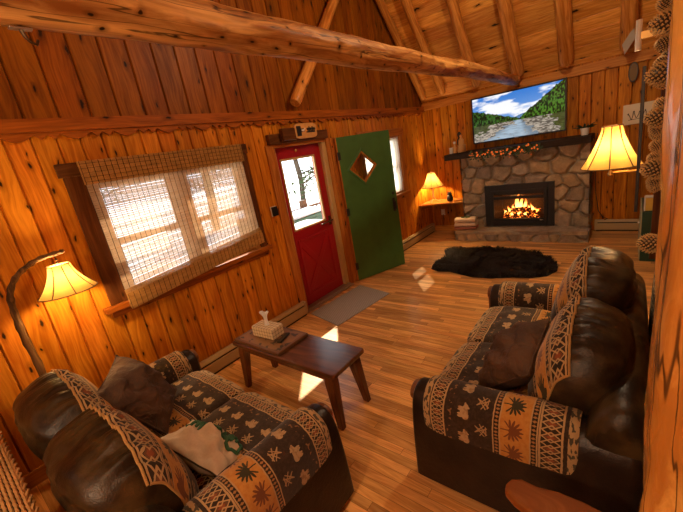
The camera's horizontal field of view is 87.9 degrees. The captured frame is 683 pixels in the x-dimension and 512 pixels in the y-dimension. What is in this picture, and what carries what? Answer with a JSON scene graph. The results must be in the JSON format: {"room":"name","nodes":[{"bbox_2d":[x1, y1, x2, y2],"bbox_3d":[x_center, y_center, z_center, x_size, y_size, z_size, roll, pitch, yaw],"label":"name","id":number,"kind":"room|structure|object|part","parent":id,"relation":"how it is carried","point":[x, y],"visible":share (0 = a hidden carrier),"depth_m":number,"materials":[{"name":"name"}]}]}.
{"room":"cabin living room","nodes":[
{"label":"cabin living room","id":0,"kind":"room"},
{"bbox_2d":[0,0,433,476],"bbox_3d":[-1.216,-2.686,3.382,0.120,7.291,8.160,3,21,39],"label":"wall","id":1,"kind":"structure","parent":0,"point":[66,75],"depth_m":2.92,"materials":[{"name":"brown wood"}]},
{"bbox_2d":[23,464,47,489],"bbox_3d":[-1.751,1.341,2.900,0.017,0.110,4.240,3,21,39],"label":"baseboard","id":2,"kind":"structure","parent":1,"relation":"attached to","point":[38,475],"depth_m":2.45,"materials":[{"name":"brown wood"}]},
{"bbox_2d":[53,144,272,317],"bbox_3d":[-1.425,-0.328,3.222,0.170,1.185,1.690,3,21,39],"label":"window","id":3,"kind":"structure","parent":1,"relation":"in","point":[77,190],"depth_m":2.75,"materials":[{"name":"brown wood"}]},
{"bbox_3d":[-1.835,-0.103,2.688,0.021,0.990,0.150,3,21,39],"label":"casing","id":4,"kind":"part","parent":3,"relation":"part of","materials":[{"name":"wood"}]},
{"bbox_3d":[-1.682,-0.410,2.978,0.024,0.480,0.595,3,21,39],"label":"sash","id":5,"kind":"part","parent":3,"relation":"part of","materials":[{"name":"brown wood"}]},
{"bbox_3d":[-1.591,-0.004,3.080,0.024,0.445,0.595,3,21,39],"label":"sash","id":6,"kind":"part","parent":3,"relation":"part of","materials":[{"name":"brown wood"}]},
{"bbox_2d":[76,144,264,308],"bbox_3d":[-1.345,-0.348,3.167,0.096,1.144,1.414,3,21,39],"label":"bamboo blind","id":7,"kind":"object","parent":3,"relation":"attached to","point":[226,249],"visible":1,"depth_m":3.04,"materials":[{"name":"brown"}]},
{"bbox_3d":[-1.419,-0.329,3.286,0.098,0.950,1.370,3,21,39],"label":"frame","id":8,"kind":"part","parent":3,"relation":"part of","materials":[{"name":"brown wood"}]},
{"bbox_3d":[-1.299,0.162,3.332,0.069,0.045,1.690,3,21,39],"label":"sill","id":9,"kind":"part","parent":3,"relation":"part of","materials":[{"name":"brown wood"}]},
{"bbox_3d":[-0.934,-0.577,3.768,0.021,0.990,0.080,3,21,39],"label":"casing","id":10,"kind":"part","parent":3,"relation":"part of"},
{"bbox_2d":[0,107,424,142],"bbox_3d":[-0.930,-1.422,3.695,0.045,0.140,8.158,3,21,39],"label":"trim","id":11,"kind":"structure","parent":1,"relation":"attached to","point":[11,130],"depth_m":2.98,"materials":[{"name":"brown wood"}]},
{"bbox_2d":[199,301,308,373],"bbox_3d":[-1.142,1.005,3.563,0.064,0.178,2.300,3,21,39],"label":"baseboard heater","id":12,"kind":"object","parent":1,"relation":"attached to","point":[229,354],"visible":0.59,"depth_m":3.58,"materials":[{"name":"beige metal"}]},
{"bbox_3d":[-1.134,1.080,3.589,0.050,0.020,2.260,3,21,39],"label":"foot rail","id":13,"kind":"part","parent":12,"relation":"part of","materials":[{"name":"beige"}]},
{"bbox_2d":[270,206,278,216],"bbox_3d":[-0.754,-0.503,3.987,0.034,0.110,0.080,3,21,39],"label":"thermostat","id":14,"kind":"object","parent":1,"relation":"attached to","point":[274,210],"visible":1,"depth_m":3.97,"materials":[{"name":"black plastic"}]},
{"bbox_2d":[264,129,356,312],"bbox_3d":[-0.350,-0.468,4.565,0.200,2.150,1.170,3,21,39],"label":"door frame","id":15,"kind":"structure","parent":1,"relation":"in","point":[326,146],"depth_m":4.63,"materials":[{"name":"brown wood"}]},
{"bbox_3d":[-0.627,-0.246,4.172,0.021,2.040,0.120,3,21,39],"label":"casing","id":16,"kind":"part","parent":15,"relation":"part of","materials":[{"name":"brown wood"}]},
{"bbox_2d":[278,128,296,140],"bbox_3d":[-0.607,-1.372,3.999,0.060,0.130,0.200,3,21,39],"label":"box","id":17,"kind":"object","parent":15,"relation":"attached to","point":[286,134],"visible":1,"depth_m":3.96,"materials":[{"name":"brown wood"}]},
{"bbox_2d":[293,123,316,138],"bbox_3d":[-0.425,-1.498,4.231,0.040,0.170,0.380,3,21,39],"label":"sign","id":18,"kind":"object","parent":15,"relation":"attached to","point":[302,130],"visible":0.89,"depth_m":4.22,"materials":[{"name":"brown wood"}]},
{"bbox_2d":[275,143,342,305],"bbox_3d":[-0.370,-0.402,4.560,0.111,1.975,0.805,3,21,39],"label":"storm door","id":19,"kind":"structure","parent":15,"relation":"attached to","point":[315,243],"depth_m":4.63,"materials":[{"name":"red paint"}]},
{"bbox_3d":[-0.199,-0.454,4.737,0.071,0.120,0.256,3,21,39],"label":"door handle","id":20,"kind":"part","parent":19,"relation":"part of","materials":[{"name":"brown metal"}]},
{"bbox_3d":[-0.023,-0.564,4.896,0.021,2.040,0.070,3,21,39],"label":"casing","id":21,"kind":"part","parent":15,"relation":"part of","materials":[{"name":"brown wood"}]},
{"bbox_3d":[0.028,-0.589,4.951,0.029,2.040,0.073,3,21,39],"label":"casing","id":22,"kind":"part","parent":15,"relation":"part of","materials":[{"name":"brown wood"}]},
{"bbox_2d":[333,130,404,280],"bbox_3d":[0.457,-0.715,5.120,0.896,2.020,0.098,-18,18,-26],"label":"plank door","id":23,"kind":"structure","parent":15,"relation":"attached to","point":[371,204],"depth_m":5.11,"materials":[{"name":"green paint"}]},
{"bbox_3d":[0.309,-1.242,4.932,0.532,0.510,0.016,-18,18,-26],"label":"diamond moulding","id":24,"kind":"part","parent":23,"relation":"part of","materials":[{"name":"brown wood"}]},
{"bbox_3d":[0.295,-1.247,4.956,0.470,0.450,0.044,-18,18,-26],"label":"diamond frame","id":25,"kind":"part","parent":23,"relation":"part of","materials":[{"name":"brown wood"}]},
{"bbox_3d":[0.800,-0.771,5.283,0.045,0.200,0.053,-18,18,-26],"label":"door handle","id":26,"kind":"part","parent":23,"relation":"part of","materials":[{"name":"black metal"}]},
{"bbox_2d":[290,0,338,106],"bbox_3d":[-0.207,-2.823,4.360,0.149,1.836,1.634,4,21,39],"label":"log","id":27,"kind":"object","parent":1,"relation":"attached to","point":[305,75],"visible":0.62,"depth_m":4.11,"materials":[{"name":"wood"}]},
{"bbox_2d":[355,128,410,201],"bbox_3d":[0.690,-1.423,5.766,0.160,1.190,1.360,3,21,39],"label":"window","id":28,"kind":"structure","parent":1,"relation":"in","point":[395,132],"depth_m":6.05,"materials":[{"name":"brown wood"}]},
{"bbox_3d":[0.353,-1.232,5.314,0.021,0.950,0.090,3,21,39],"label":"casing","id":29,"kind":"part","parent":28,"relation":"part of","materials":[{"name":"brown wood"}]},
{"bbox_2d":[365,137,403,192],"bbox_3d":[0.703,-1.427,5.754,0.010,0.900,1.060,3,21,39],"label":"lace curtain","id":30,"kind":"object","parent":28,"relation":"hanging from","point":[394,145],"visible":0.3,"depth_m":6.02,"materials":[{"name":"fabric"}]},
{"bbox_3d":[0.664,-1.425,5.787,0.095,0.950,1.100,3,21,39],"label":"frame","id":31,"kind":"part","parent":28,"relation":"part of","materials":[{"name":"brown wood"}]},
{"bbox_3d":[1.075,-1.611,6.180,0.021,0.950,0.090,3,21,39],"label":"casing","id":32,"kind":"part","parent":28,"relation":"part of","materials":[{"name":"brown wood"}]},
{"bbox_3d":[0.812,-0.950,5.872,0.059,0.045,1.340,3,21,39],"label":"sill","id":33,"kind":"part","parent":28,"relation":"part of","materials":[{"name":"brown wood"}]},
{"bbox_2d":[402,223,434,250],"bbox_3d":[1.230,-0.249,6.435,0.064,0.178,2.100,3,21,39],"label":"baseboard heater","id":34,"kind":"object","parent":1,"relation":"attached to","point":[421,234],"visible":0.46,"depth_m":6.65,"materials":[{"name":"beige metal"}]},
{"bbox_2d":[29,230,654,511],"bbox_3d":[0.738,0.867,3.308,3.570,0.050,8.160,3,21,39],"label":"floor","id":35,"kind":"structure","parent":0,"point":[411,333],"depth_m":3.26,"materials":[{"name":"brown wood"}]},
{"bbox_2d":[0,431,38,511],"bbox_3d":[-1.591,1.365,1.490,1.285,0.787,0.592,3,21,39],"label":"wicker hamper","id":36,"kind":"object","parent":35,"relation":"on","point":[14,494],"visible":1,"depth_m":1.42,"materials":[{"name":"brown"}]},
{"bbox_3d":[-1.659,1.012,1.380,1.270,0.010,0.570,3,21,39],"label":"lid","id":37,"kind":"part","parent":36,"relation":"part of","materials":[{"name":"brown"}]},
{"bbox_2d":[6,249,97,376],"bbox_3d":[-1.849,0.742,2.413,0.634,1.545,0.336,-20,19,-31],"label":"floor lamp","id":38,"kind":"object","parent":35,"relation":"on","point":[63,280],"visible":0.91,"depth_m":2.25,"materials":[{"name":"brown fabric"}]},
{"bbox_3d":[-1.827,0.145,2.329,0.330,0.185,0.330,3,21,39],"label":"lamp shade","id":39,"kind":"part","parent":38,"relation":"part of","materials":[{"name":"fabric"}]},
{"bbox_2d":[12,349,353,511],"bbox_3d":[-0.948,0.998,1.996,1.660,0.988,1.066,3,21,39],"label":"loveseat","id":40,"kind":"object","parent":35,"relation":"on","point":[96,456],"visible":0.96,"depth_m":1.61,"materials":[{"name":"brown leather"}]},
{"bbox_2d":[12,371,81,460],"bbox_3d":[-1.438,0.907,1.921,0.645,0.581,0.410,3,21,39],"label":"cushion","id":41,"kind":"object","parent":40,"relation":"on","point":[53,399],"depth_m":1.70,"materials":[{"name":"brown leather"}]},
{"bbox_3d":[-1.380,0.822,1.986,0.610,0.478,0.200,3,21,39],"label":"fabric panel","id":42,"kind":"part","parent":40,"relation":"part of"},
{"bbox_2d":[43,408,184,511],"bbox_3d":[-0.930,0.939,1.508,0.645,0.587,0.416,3,21,39],"label":"cushion","id":43,"kind":"object","parent":40,"relation":"on","point":[104,459],"depth_m":1.31,"materials":[{"name":"brown leather"}]},
{"bbox_2d":[97,355,176,434],"bbox_3d":[-1.178,0.805,2.091,0.314,0.376,0.448,-15,17,-17],"label":"throw pillow","id":44,"kind":"object","parent":40,"relation":"on","point":[132,387],"visible":0.94,"depth_m":1.98,"materials":[{"name":"brown fabric"}]},
{"bbox_3d":[-0.872,0.849,1.575,0.610,0.489,0.202,3,21,39],"label":"fabric panel","id":45,"kind":"part","parent":40,"relation":"part of","materials":[{"name":"fabric"}]},
{"bbox_3d":[-1.457,1.109,2.501,0.245,0.572,0.975,3,21,39],"label":"arm","id":46,"kind":"part","parent":40,"relation":"part of","materials":[{"name":"brown leather"}]},
{"bbox_2d":[145,370,244,437],"bbox_3d":[-1.070,1.050,2.311,0.574,0.223,0.744,3,21,39],"label":"seat cushion","id":47,"kind":"object","parent":40,"relation":"on","point":[199,393],"depth_m":2.32,"materials":[{"name":"fabric"}]},
{"bbox_2d":[160,419,242,476],"bbox_3d":[-0.699,0.966,1.801,0.427,0.248,0.257,-2,18,26],"label":"throw pillow","id":48,"kind":"object","parent":40,"relation":"on","point":[205,448],"visible":0.89,"depth_m":1.73,"materials":[{"name":"fabric"}]},
{"bbox_2d":[189,392,294,490],"bbox_3d":[-0.619,1.077,1.947,0.574,0.223,0.744,3,21,39],"label":"seat cushion","id":49,"kind":"object","parent":40,"relation":"on","point":[250,416],"depth_m":2.04,"materials":[{"name":"fabric"}]},
{"bbox_3d":[-0.358,1.173,1.612,0.245,0.572,0.975,3,21,39],"label":"arm","id":50,"kind":"part","parent":40,"relation":"part of","materials":[{"name":"brown leather"}]},
{"bbox_2d":[233,334,370,429],"bbox_3d":[-0.351,0.919,2.880,1.150,0.452,0.370,3,21,39],"label":"coffee table","id":51,"kind":"object","parent":35,"relation":"on","point":[325,359],"visible":0.75,"depth_m":2.61,"materials":[{"name":"brown wood"}]},
{"bbox_3d":[-0.823,0.957,3.101,0.109,0.416,0.083,3,21,39],"label":"leg","id":52,"kind":"part","parent":51,"relation":"part of","materials":[{"name":"brown wood"}]},
{"bbox_2d":[234,327,307,355],"bbox_3d":[-0.597,0.682,2.974,0.570,0.026,0.330,3,21,39],"label":"serving board","id":53,"kind":"object","parent":51,"relation":"on","point":[248,338],"visible":0.78,"depth_m":2.88,"materials":[{"name":"wood"}]},
{"bbox_2d":[252,311,283,339],"bbox_3d":[-0.632,0.557,2.969,0.250,0.222,0.132,2,20,36],"label":"tissue box","id":54,"kind":"object","parent":53,"relation":"on","point":[264,328],"visible":1,"depth_m":2.94,"materials":[{"name":"wicker"}]},
{"bbox_2d":[277,332,289,342],"bbox_3d":[-0.471,0.662,2.881,0.042,0.018,0.150,-4,17,22],"label":"remote control","id":55,"kind":"object","parent":53,"relation":"on","point":[285,335],"visible":1,"depth_m":2.87,"materials":[{"name":"black plastic"}]},
{"bbox_3d":[-0.656,0.870,3.302,0.109,0.416,0.083,3,21,39],"label":"leg","id":56,"kind":"part","parent":51,"relation":"part of","materials":[{"name":"brown wood"}]},
{"bbox_3d":[-0.040,1.003,2.468,0.109,0.416,0.083,3,21,39],"label":"leg","id":57,"kind":"part","parent":51,"relation":"part of","materials":[{"name":"brown wood"}]},
{"bbox_3d":[0.127,0.915,2.668,0.109,0.416,0.083,3,21,39],"label":"leg","id":58,"kind":"part","parent":51,"relation":"part of","materials":[{"name":"brown wood"}]},
{"bbox_2d":[311,285,389,325],"bbox_3d":[0.113,0.598,4.505,0.582,0.009,1.024,7,23,45],"label":"doormat","id":59,"kind":"object","parent":35,"relation":"on","point":[351,303],"visible":1,"depth_m":4.45,"materials":[{"name":"fabric"}]},
{"bbox_2d":[431,245,559,278],"bbox_3d":[2.145,0.058,5.034,1.715,0.060,1.289,3,21,39],"label":"rug","id":60,"kind":"object","parent":35,"relation":"on","point":[486,261],"visible":1,"depth_m":4.89,"materials":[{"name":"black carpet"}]},
{"bbox_2d":[444,133,594,242],"bbox_3d":[2.838,-1.049,5.825,2.109,1.491,0.726,3,21,39],"label":"fireplace","id":61,"kind":"object","parent":35,"relation":"on","point":[560,160],"visible":0.93,"depth_m":5.50,"materials":[{"name":"stone"}]},
{"bbox_2d":[453,142,456,152],"bbox_3d":[1.983,-1.901,6.209,0.065,0.195,0.063,3,21,39],"label":"bottle","id":62,"kind":"object","parent":61,"relation":"on","point":[454,143],"visible":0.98,"depth_m":6.19,"materials":[{"name":"brown glass"}]},
{"bbox_2d":[457,135,465,152],"bbox_3d":[2.070,-1.946,6.131,0.143,0.294,0.143,3,21,39],"label":"jar","id":63,"kind":"object","parent":61,"relation":"on","point":[461,147],"visible":1,"depth_m":6.09,"materials":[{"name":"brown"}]},
{"bbox_3d":[2.060,-2.006,6.114,0.099,0.168,0.097,3,21,39],"label":"lid","id":64,"kind":"part","parent":63,"relation":"part of","materials":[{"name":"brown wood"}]},
{"bbox_2d":[454,216,478,229],"bbox_3d":[2.222,-0.598,6.320,0.378,0.214,0.235,1,19,34],"label":"folded blanket","id":65,"kind":"object","parent":61,"relation":"on","point":[465,222],"visible":1,"depth_m":6.25,"materials":[{"name":"fabric"}]},
{"bbox_2d":[468,142,542,161],"bbox_3d":[2.519,-1.619,5.512,1.102,0.226,0.128,3,21,39],"label":"leaf garland","id":66,"kind":"object","parent":61,"relation":"hanging from","point":[523,148],"visible":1,"depth_m":5.49,"materials":[{"name":"orange plant"}]},
{"bbox_2d":[484,181,554,225],"bbox_3d":[2.993,-0.887,5.928,1.035,0.695,0.401,3,21,39],"label":"fireplace insert","id":67,"kind":"object","parent":61,"relation":"in","point":[521,204],"visible":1,"depth_m":5.89,"materials":[{"name":"black metal"}]},
{"bbox_3d":[2.889,-0.827,5.803,0.845,0.525,0.048,3,21,39],"label":"glass door frame","id":68,"kind":"part","parent":67,"relation":"part of","materials":[{"name":"black metal"}]},
{"bbox_2d":[493,221,545,223],"bbox_3d":[2.930,-0.556,5.873,0.795,0.030,0.008,3,21,39],"label":"air vent","id":69,"kind":"object","parent":67,"relation":"attached to","point":[494,222],"depth_m":5.87,"materials":[{"name":"black metal"}]},
{"bbox_2d":[572,121,596,135],"bbox_3d":[3.447,-1.796,5.014,0.302,0.165,0.256,-8,16,6],"label":"potted plant","id":70,"kind":"object","parent":61,"relation":"on","point":[584,129],"visible":1,"depth_m":4.97,"materials":[{"name":"green plant"}]},
{"bbox_3d":[3.441,-1.761,5.014,0.112,0.100,0.112,3,21,39],"label":"pot","id":71,"kind":"part","parent":70,"relation":"part of","materials":[{"name":"white ceramic"}]},
{"bbox_2d":[410,245,649,511],"bbox_3d":[1.222,0.541,2.178,1.006,1.028,1.660,3,21,39],"label":"loveseat","id":72,"kind":"object","parent":35,"relation":"on","point":[575,430],"visible":0.98,"depth_m":1.62,"materials":[{"name":"brown leather"}]},
{"bbox_2d":[439,342,527,394],"bbox_3d":[0.984,0.757,2.073,0.744,0.223,0.574,3,21,39],"label":"seat cushion","id":73,"kind":"object","parent":72,"relation":"on","point":[465,365],"depth_m":2.18,"materials":[{"name":"fabric"}]},
{"bbox_3d":[1.687,0.484,2.738,0.975,0.572,0.245,3,21,39],"label":"arm","id":74,"kind":"part","parent":72,"relation":"part of","materials":[{"name":"brown leather"}]},
{"bbox_2d":[467,306,550,342],"bbox_3d":[1.336,0.572,2.495,0.744,0.223,0.574,3,21,39],"label":"seat cushion","id":75,"kind":"object","parent":72,"relation":"on","point":[497,318],"depth_m":2.58,"materials":[{"name":"fabric"}]},
{"bbox_2d":[478,317,549,390],"bbox_3d":[0.936,0.545,1.931,0.454,0.360,0.326,-24,21,-39],"label":"throw pillow","id":76,"kind":"object","parent":72,"relation":"on","point":[509,363],"visible":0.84,"depth_m":1.83,"materials":[{"name":"brown fabric"}]},
{"bbox_3d":[0.828,0.935,1.708,0.975,0.572,0.245,3,21,39],"label":"arm","id":77,"kind":"part","parent":72,"relation":"part of","materials":[{"name":"brown leather"}]},
{"bbox_3d":[1.087,0.471,1.810,0.200,0.486,0.610,3,21,39],"label":"fabric panel","id":78,"kind":"part","parent":72,"relation":"part of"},
{"bbox_3d":[1.472,0.191,2.267,0.201,0.488,0.610,3,21,39],"label":"fabric panel","id":79,"kind":"part","parent":72,"relation":"part of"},
{"bbox_2d":[549,297,635,415],"bbox_3d":[1.183,0.529,1.756,0.412,0.586,0.645,3,21,39],"label":"cushion","id":80,"kind":"object","parent":72,"relation":"on","point":[592,342],"depth_m":1.52,"materials":[{"name":"brown leather"}]},
{"bbox_2d":[587,246,637,311],"bbox_3d":[1.570,0.250,2.211,0.418,0.587,0.645,3,21,39],"label":"cushion","id":81,"kind":"object","parent":72,"relation":"on","point":[612,279],"depth_m":1.95,"materials":[{"name":"brown leather"}]},
{"bbox_2d":[505,479,600,511],"bbox_3d":[0.698,1.196,1.206,0.342,0.502,0.516,3,21,39],"label":"table","id":82,"kind":"object","parent":35,"relation":"on","point":[524,496],"visible":1,"depth_m":1.30,"materials":[{"name":"wood"}]},
{"bbox_2d":[638,197,654,261],"bbox_3d":[3.856,-0.356,4.439,0.237,0.600,0.850,3,21,39],"label":"base cabinet","id":83,"kind":"object","parent":35,"relation":"on","point":[645,217],"visible":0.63,"depth_m":4.16,"materials":[{"name":"green paint"}]},
{"bbox_3d":[3.784,-0.369,4.493,0.012,0.580,0.850,3,21,39],"label":"panel","id":84,"kind":"part","parent":83,"relation":"part of","materials":[{"name":"green paint"}]},
{"bbox_2d":[644,195,652,210],"bbox_3d":[3.575,-0.617,4.112,0.098,0.165,0.120,3,21,39],"label":"candle lantern","id":85,"kind":"object","parent":83,"relation":"on","point":[648,199],"visible":0.73,"depth_m":4.08,"materials":[{"name":"glass"}]},
{"bbox_2d":[648,271,654,349],"bbox_3d":[2.132,0.431,2.326,0.172,0.850,0.172,-13,16,-11],"label":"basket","id":86,"kind":"object","parent":35,"relation":"on","point":[652,303],"visible":0.12,"depth_m":2.33,"materials":[{"name":"brown"}]},
{"bbox_2d":[639,0,682,511],"bbox_3d":[0.715,-0.424,0.588,0.282,3.900,0.264,-16,17,-21],"label":"log post","id":87,"kind":"object","parent":35,"relation":"on","point":[663,404],"visible":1,"depth_m":0.77,"materials":[{"name":"wood"}]},
{"bbox_2d":[384,0,660,102],"bbox_3d":[-0.024,-3.780,1.936,3.490,4.831,8.131,3,21,39],"label":"ceiling","id":88,"kind":"structure","parent":0,"point":[596,23],"depth_m":5.07,"materials":[{"name":"brown wood"}]},
{"bbox_2d":[0,0,520,85],"bbox_3d":[0.271,-1.475,2.610,0.247,0.234,7.970,4,21,39],"label":"tie beam","id":89,"kind":"structure","parent":88,"relation":"attached to","point":[203,24],"depth_m":1.58,"materials":[{"name":"wood"}]},
{"bbox_2d":[8,25,39,45],"bbox_3d":[-1.012,-0.701,1.134,0.024,0.051,0.070,3,21,39],"label":"hook","id":90,"kind":"object","parent":89,"relation":"attached to","point":[22,30],"visible":1,"depth_m":1.13,"materials":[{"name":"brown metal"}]},
{"bbox_3d":[-1.018,-0.720,1.124,0.024,0.006,0.060,3,21,39],"label":"plate","id":91,"kind":"part","parent":90,"relation":"part of","materials":[{"name":"brown metal"}]},
{"bbox_2d":[375,0,425,99],"bbox_3d":[0.303,-4.056,4.909,0.143,3.544,2.989,3,21,39],"label":"rafter","id":92,"kind":"object","parent":88,"relation":"attached to","point":[382,7],"visible":0.69,"depth_m":5.59,"materials":[{"name":"wood"}]},
{"bbox_2d":[400,0,445,94],"bbox_3d":[0.590,-4.039,4.678,0.152,3.542,3.013,3,21,39],"label":"rafter","id":93,"kind":"object","parent":88,"relation":"attached to","point":[409,11],"visible":0.72,"depth_m":5.44,"materials":[{"name":"wood"}]},
{"bbox_2d":[445,0,480,87],"bbox_3d":[1.050,-3.997,4.296,0.170,3.560,3.012,3,21,39],"label":"rafter","id":94,"kind":"object","parent":88,"relation":"attached to","point":[453,7],"visible":0.77,"depth_m":5.19,"materials":[{"name":"wood"}]},
{"bbox_2d":[496,0,523,76],"bbox_3d":[1.542,-3.965,3.896,0.196,3.564,3.039,3,21,39],"label":"rafter","id":95,"kind":"object","parent":88,"relation":"attached to","point":[505,8],"visible":0.98,"depth_m":4.96,"materials":[{"name":"wood"}]},
{"bbox_2d":[553,0,573,66],"bbox_3d":[2.034,-3.922,3.489,0.208,3.578,3.035,3,21,39],"label":"rafter","id":96,"kind":"object","parent":88,"relation":"attached to","point":[563,8],"visible":1,"depth_m":4.65,"materials":[{"name":"wood"}]},
{"bbox_2d":[619,0,638,49],"bbox_3d":[2.550,-3.907,3.082,0.196,3.566,3.031,4,21,39],"label":"rafter","id":97,"kind":"object","parent":88,"relation":"attached to","point":[629,14],"visible":0.84,"depth_m":4.31,"materials":[{"name":"wood"}]},
{"bbox_2d":[622,29,634,53],"bbox_3d":[3.598,-2.692,4.440,0.130,0.290,0.008,3,21,39],"label":"card","id":98,"kind":"object","parent":97,"relation":"hanging from","point":[629,40],"visible":0.86,"depth_m":4.44,"materials":[{"name":"beige"}]},
{"bbox_2d":[422,46,660,229],"bbox_3d":[3.056,-1.632,5.900,3.450,2.480,0.020,3,21,39],"label":"wall","id":99,"kind":"structure","parent":0,"point":[601,96],"depth_m":5.33,"materials":[{"name":"brown wood"}]},
{"bbox_2d":[419,198,463,215],"bbox_3d":[1.987,-0.725,6.775,0.767,0.640,0.576,3,21,39],"label":"corner shelf","id":100,"kind":"object","parent":99,"relation":"attached to","point":[427,204],"visible":0.61,"depth_m":6.67,"materials":[{"name":"brown wood"}]},
{"bbox_2d":[421,172,443,202],"bbox_3d":[1.728,-1.304,6.725,0.420,0.570,0.420,3,21,39],"label":"table lamp","id":101,"kind":"object","parent":100,"relation":"on","point":[432,181],"visible":1,"depth_m":6.60,"materials":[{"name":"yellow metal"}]},
{"bbox_3d":[1.705,-1.434,6.687,0.410,0.255,0.398,3,21,39],"label":"lamp shade","id":102,"kind":"part","parent":101,"relation":"part of","materials":[{"name":"fabric"}]},
{"bbox_2d":[447,191,452,201],"bbox_3d":[2.013,-1.114,6.598,0.116,0.184,0.116,3,21,39],"label":"bear figurine","id":103,"kind":"object","parent":100,"relation":"on","point":[449,197],"visible":1,"depth_m":6.56,"materials":[{"name":"ceramic"}]},
{"bbox_2d":[435,225,455,230],"bbox_3d":[2.179,-0.559,7.066,0.720,0.100,0.029,3,21,39],"label":"baseboard","id":104,"kind":"structure","parent":99,"relation":"attached to","point":[437,227],"depth_m":7.13,"materials":[{"name":"brown wood"}]},
{"bbox_2d":[471,77,566,143],"bbox_3d":[2.816,-2.280,5.687,1.375,0.735,0.164,3,21,39],"label":"television","id":105,"kind":"object","parent":99,"relation":"attached to","point":[541,108],"visible":1,"depth_m":5.59,"materials":[{"name":"black plastic"},{"name":"glass"}]},
{"bbox_2d":[421,48,660,110],"bbox_3d":[2.849,-2.700,5.566,3.450,0.125,0.034,3,21,39],"label":"trim","id":106,"kind":"structure","parent":99,"relation":"attached to","point":[647,54],"depth_m":5.25,"materials":[{"name":"brown wood"}]},
{"bbox_2d":[595,133,607,219],"bbox_3d":[3.907,-1.179,5.315,0.038,1.301,0.188,-17,17,-24],"label":"cable","id":107,"kind":"object","parent":99,"relation":"attached to","point":[597,133],"visible":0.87,"depth_m":5.43,"materials":[{"name":"black plastic"}]},
{"bbox_2d":[594,219,638,230],"bbox_3d":[4.260,-0.468,5.347,0.720,0.178,0.064,3,21,39],"label":"baseboard heater","id":108,"kind":"object","parent":99,"relation":"attached to","point":[600,224],"visible":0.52,"depth_m":5.38,"materials":[{"name":"beige metal"}]},
{"bbox_3d":[4.263,-0.453,5.352,0.720,0.105,0.062,3,21,39],"label":"panel","id":109,"kind":"part","parent":108,"relation":"part of","materials":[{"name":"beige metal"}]},
{"bbox_3d":[4.277,-0.395,5.374,0.680,0.020,0.050,3,21,39],"label":"foot rail","id":110,"kind":"part","parent":108,"relation":"part of","materials":[{"name":"black"}]},
{"bbox_2d":[628,62,638,81],"bbox_3d":[3.904,-2.458,4.739,0.110,0.250,0.033,3,21,39],"label":"oval plaque","id":111,"kind":"object","parent":99,"relation":"attached to","point":[633,72],"visible":1,"depth_m":4.73,"materials":[{"name":"wood"}]},
{"bbox_2d":[623,100,656,124],"bbox_3d":[4.090,-1.959,4.863,0.360,0.265,0.021,3,21,39],"label":"wall sign","id":112,"kind":"object","parent":99,"relation":"attached to","point":[631,113],"visible":0.58,"depth_m":4.90,"materials":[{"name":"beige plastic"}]},
{"bbox_3d":[1.519,-2.527,1.171,0.020,7.291,8.160,3,21,39],"label":"wall","id":113,"kind":"structure","parent":0,"visible":0},
{"bbox_2d":[580,124,649,176],"bbox_3d":[2.009,-0.711,2.409,0.646,0.389,0.364,3,21,39],"label":"wall sconce","id":114,"kind":"object","parent":113,"relation":"attached to","point":[612,150],"visible":0.94,"depth_m":2.41,"materials":[{"name":"fabric"}]},
{"bbox_3d":[2.102,-0.629,2.393,0.456,0.110,0.047,0,19,31],"label":"arm","id":115,"kind":"part","parent":114,"relation":"part of","materials":[{"name":"gold metal"}]},
{"bbox_2d":[635,19,663,51],"bbox_3d":[1.933,-1.337,2.061,0.346,0.170,0.032,3,21,39],"label":"tube","id":116,"kind":"object","parent":113,"relation":"attached to","point":[639,35],"visible":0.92,"depth_m":2.14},
{"bbox_2d":[634,0,671,258],"bbox_3d":[1.671,-0.779,1.752,0.295,1.812,0.414,3,21,39],"label":"garland","id":117,"kind":"object","parent":113,"relation":"attached to","point":[657,73],"visible":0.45,"depth_m":1.75,"materials":[{"name":"brown plant"}]},
{"label":"outside","id":118,"kind":"structure","parent":0,"visible":0},
{"bbox_3d":[-0.566,0.244,6.555,2.570,0.060,8.300,3,21,39],"label":"deck","id":119,"kind":"object","parent":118,"visible":0},
{"bbox_2d":[239,200,319,230],"bbox_3d":[-0.490,-0.907,8.453,0.120,1.050,4.510,3,21,39],"label":"deck railing","id":120,"kind":"object","parent":119,"relation":"on","point":[302,203],"visible":0.04,"depth_m":7.94,"materials":[{"name":"wood"}]},
{"bbox_3d":[-0.790,-0.750,8.092,0.120,1.050,0.120,3,21,39],"label":"post","id":121,"kind":"part","parent":120,"relation":"part of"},
{"bbox_3d":[-0.546,-1.245,8.359,0.100,0.040,4.500,3,21,39],"label":"rail","id":122,"kind":"part","parent":120,"relation":"part of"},
{"bbox_2d":[292,206,322,223],"bbox_3d":[-0.756,-0.479,7.358,0.560,0.930,1.040,3,21,39],"label":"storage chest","id":123,"kind":"object","parent":119,"relation":"on","point":[311,212],"visible":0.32,"depth_m":7.13,"materials":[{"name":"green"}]},
{"bbox_3d":[-0.813,-0.801,7.265,0.560,0.050,1.040,3,21,39],"label":"lid","id":124,"kind":"part","parent":123,"relation":"part of","materials":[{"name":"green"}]},
{"bbox_2d":[295,219,321,228],"bbox_3d":[-0.607,-0.211,6.527,0.480,0.830,0.640,3,21,39],"label":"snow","id":125,"kind":"structure","parent":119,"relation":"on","point":[308,221],"depth_m":6.37,"materials":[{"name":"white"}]},
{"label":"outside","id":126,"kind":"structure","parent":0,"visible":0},
{"bbox_2d":[109,171,319,284],"bbox_3d":[-22.491,-0.804,25.271,59.500,0.300,90.000,3,21,39],"label":"ground","id":127,"kind":"structure","parent":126,"point":[312,197],"depth_m":25.32,"materials":[{"name":"snow"}]},
{"bbox_2d":[288,159,315,201],"bbox_3d":[-1.146,-4.159,10.694,3.039,7.040,3.623,3,21,39],"label":"tree","id":128,"kind":"object","parent":127,"relation":"on","point":[301,178],"visible":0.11,"depth_m":10.97,"materials":[{"name":"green plant"}]}
]}

